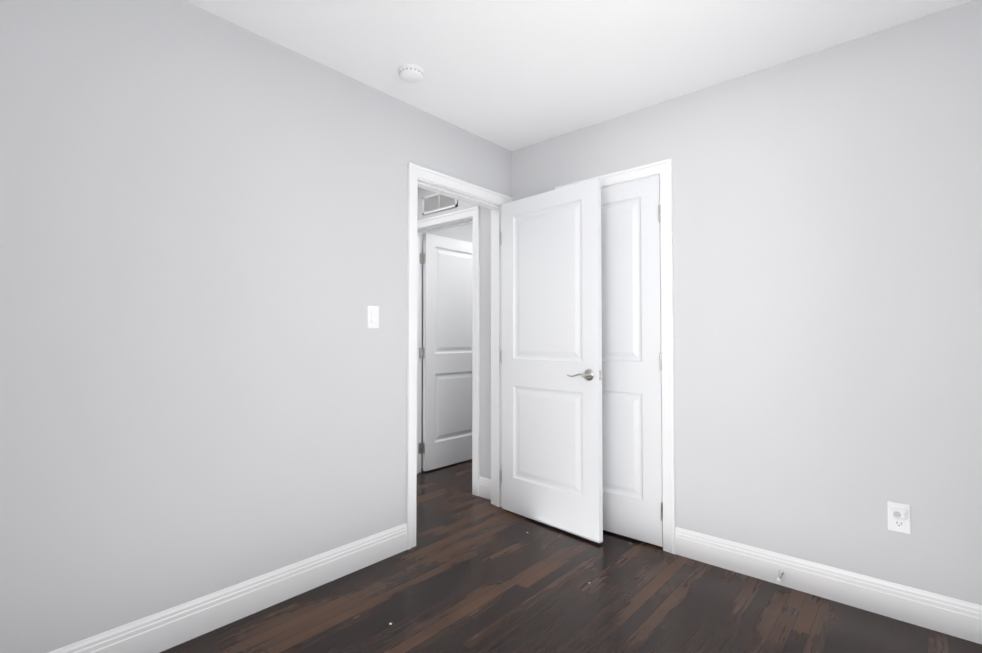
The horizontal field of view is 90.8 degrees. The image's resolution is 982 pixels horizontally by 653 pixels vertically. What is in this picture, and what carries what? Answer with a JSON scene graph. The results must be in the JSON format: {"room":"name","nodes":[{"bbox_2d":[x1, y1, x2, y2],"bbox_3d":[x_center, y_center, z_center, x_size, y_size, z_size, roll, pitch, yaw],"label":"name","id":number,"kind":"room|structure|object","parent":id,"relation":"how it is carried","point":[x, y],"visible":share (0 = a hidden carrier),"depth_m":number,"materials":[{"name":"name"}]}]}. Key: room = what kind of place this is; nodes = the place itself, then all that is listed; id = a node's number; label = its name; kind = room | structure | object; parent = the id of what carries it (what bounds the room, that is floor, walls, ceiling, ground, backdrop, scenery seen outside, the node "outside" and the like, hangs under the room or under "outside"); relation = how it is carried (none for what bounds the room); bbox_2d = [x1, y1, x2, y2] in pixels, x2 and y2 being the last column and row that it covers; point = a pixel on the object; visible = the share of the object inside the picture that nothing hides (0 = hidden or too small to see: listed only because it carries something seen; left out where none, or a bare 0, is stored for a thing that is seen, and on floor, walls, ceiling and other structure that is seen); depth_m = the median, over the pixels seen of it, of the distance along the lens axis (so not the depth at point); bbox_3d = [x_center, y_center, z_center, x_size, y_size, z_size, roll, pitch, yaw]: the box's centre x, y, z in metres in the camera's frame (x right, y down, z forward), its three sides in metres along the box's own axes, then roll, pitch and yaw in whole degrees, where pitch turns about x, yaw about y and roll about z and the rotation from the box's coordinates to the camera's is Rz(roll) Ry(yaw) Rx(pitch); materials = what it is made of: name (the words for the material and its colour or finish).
{"room":"empty bedroom","nodes":[
{"label":"empty bedroom","id":0,"kind":"room"},
{"bbox_2d":[0,0,511,652],"bbox_3d":[-1.032,-0.028,2.093,0.120,2.440,3.420,-1,-2,41],"label":"wall","id":1,"kind":"structure","parent":0,"point":[202,268],"depth_m":1.85,"materials":[{"name":"grey paint"}]},
{"bbox_2d":[48,523,407,652],"bbox_3d":[-1.234,1.114,1.735,0.015,0.140,2.356,-1,-2,41],"label":"baseboard","id":2,"kind":"structure","parent":1,"relation":"attached to","point":[161,631],"depth_m":1.97,"materials":[{"name":"white wood"}]},
{"bbox_2d":[367,306,378,327],"bbox_3d":[-0.603,-0.048,2.482,0.011,0.115,0.070,-1,-2,41],"label":"rocker light switch","id":3,"kind":"object","parent":1,"relation":"attached to","point":[372,316],"visible":1,"depth_m":2.48,"materials":[{"name":"white plastic"}]},
{"bbox_2d":[406,162,512,549],"bbox_3d":[-0.206,0.160,3.027,0.158,2.110,0.908,-1,-2,41],"label":"door frame","id":4,"kind":"structure","parent":1,"relation":"in","point":[418,176],"depth_m":2.89,"materials":[{"name":"white wood"}]},
{"bbox_2d":[501,178,602,542],"bbox_3d":[0.347,0.186,2.974,0.160,2.030,0.782,1,-2,-44],"label":"bedroom door","id":5,"kind":"structure","parent":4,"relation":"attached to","point":[551,370],"depth_m":2.92,"materials":[{"name":"white painted wood"},{"name":"satin nickel"}]},
{"bbox_2d":[422,223,472,442],"bbox_3d":[-1.232,0.010,3.682,0.120,2.440,5.300,-1,-2,41],"label":"wall","id":6,"kind":"structure","parent":0,"point":[464,232],"depth_m":4.59,"materials":[{"name":"grey paint"}]},
{"bbox_2d":[160,459,981,652],"bbox_3d":[0.128,1.249,2.374,3.850,0.100,5.420,-1,-2,41],"label":"floor","id":7,"kind":"structure","parent":0,"point":[469,572],"depth_m":2.06,"materials":[{"name":"brown wood"}]},
{"bbox_2d":[183,0,972,150],"bbox_3d":[0.128,-1.290,2.434,3.850,0.100,5.420,-1,-2,41],"label":"ceiling","id":8,"kind":"structure","parent":0,"point":[511,75],"depth_m":2.13,"materials":[{"name":"white paint"}]},
{"bbox_2d":[398,64,423,83],"bbox_3d":[-0.388,-1.220,2.354,0.128,0.044,0.128,-1,-2,41],"label":"smoke detector","id":9,"kind":"object","parent":8,"relation":"attached to","point":[411,73],"visible":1,"depth_m":2.32,"materials":[{"name":"white plastic"}]},
{"bbox_2d":[417,0,981,604],"bbox_3d":[0.592,-0.006,3.022,3.730,2.440,0.120,-1,-2,41],"label":"wall","id":10,"kind":"structure","parent":0,"point":[827,252],"depth_m":2.15,"materials":[{"name":"grey paint"}]},
{"bbox_2d":[422,193,457,214],"bbox_3d":[-0.409,-0.989,3.838,0.400,0.145,0.012,-1,-2,41],"label":"air vent","id":11,"kind":"object","parent":10,"relation":"in","point":[436,202],"visible":0.83,"depth_m":3.85,"materials":[{"name":"white metal"}]},
{"bbox_2d":[417,206,479,495],"bbox_3d":[-0.365,0.179,3.860,0.860,2.110,0.158,-1,-2,41],"label":"door frame","id":12,"kind":"structure","parent":10,"relation":"in","point":[456,218],"depth_m":3.57,"materials":[{"name":"white wood"}]},
{"bbox_2d":[421,233,472,470],"bbox_3d":[-0.333,0.220,4.403,0.160,2.030,0.734,-1,-2,41],"label":"door","id":13,"kind":"structure","parent":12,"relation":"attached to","point":[447,263],"depth_m":4.31,"materials":[{"name":"white painted wood"},{"name":"satin nickel"}]},
{"bbox_2d":[421,453,490,499],"bbox_3d":[-0.822,1.149,3.212,1.081,0.140,5.181,-1,-2,41],"label":"baseboard","id":14,"kind":"structure","parent":10,"relation":"attached to","point":[484,487],"depth_m":3.46,"materials":[{"name":"white wood"}]},
{"bbox_2d":[555,159,674,553],"bbox_3d":[0.741,0.156,2.886,0.747,2.110,0.158,-1,-2,41],"label":"door frame","id":15,"kind":"structure","parent":10,"relation":"in","point":[663,169],"depth_m":2.61,"materials":[{"name":"white wood"}]},
{"bbox_2d":[601,175,662,546],"bbox_3d":[0.716,0.183,2.851,0.611,2.030,0.160,-1,-2,41],"label":"closet door","id":16,"kind":"structure","parent":10,"relation":"in","point":[631,372],"depth_m":2.76,"materials":[{"name":"white painted wood"},{"name":"satin nickel"}]},
{"bbox_2d":[776,570,784,581],"bbox_3d":[1.318,1.139,2.207,0.025,0.031,0.073,-1,-2,41],"label":"door stop","id":17,"kind":"object","parent":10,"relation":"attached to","point":[781,574],"visible":1,"depth_m":2.21,"materials":[{"name":"silver metal"}]},
{"bbox_2d":[675,527,981,643],"bbox_3d":[1.447,1.124,2.152,1.253,0.140,0.015,-1,-2,41],"label":"baseboard","id":18,"kind":"structure","parent":10,"relation":"attached to","point":[958,618],"depth_m":2.09,"materials":[{"name":"white wood"}]},
{"bbox_2d":[887,501,910,533],"bbox_3d":[1.656,0.780,1.965,0.072,0.117,0.030,-1,-2,41],"label":"duplex electrical outlet","id":19,"kind":"object","parent":10,"relation":"attached to","point":[899,517],"visible":1,"depth_m":1.97,"materials":[{"name":"white plastic"}]}
]}

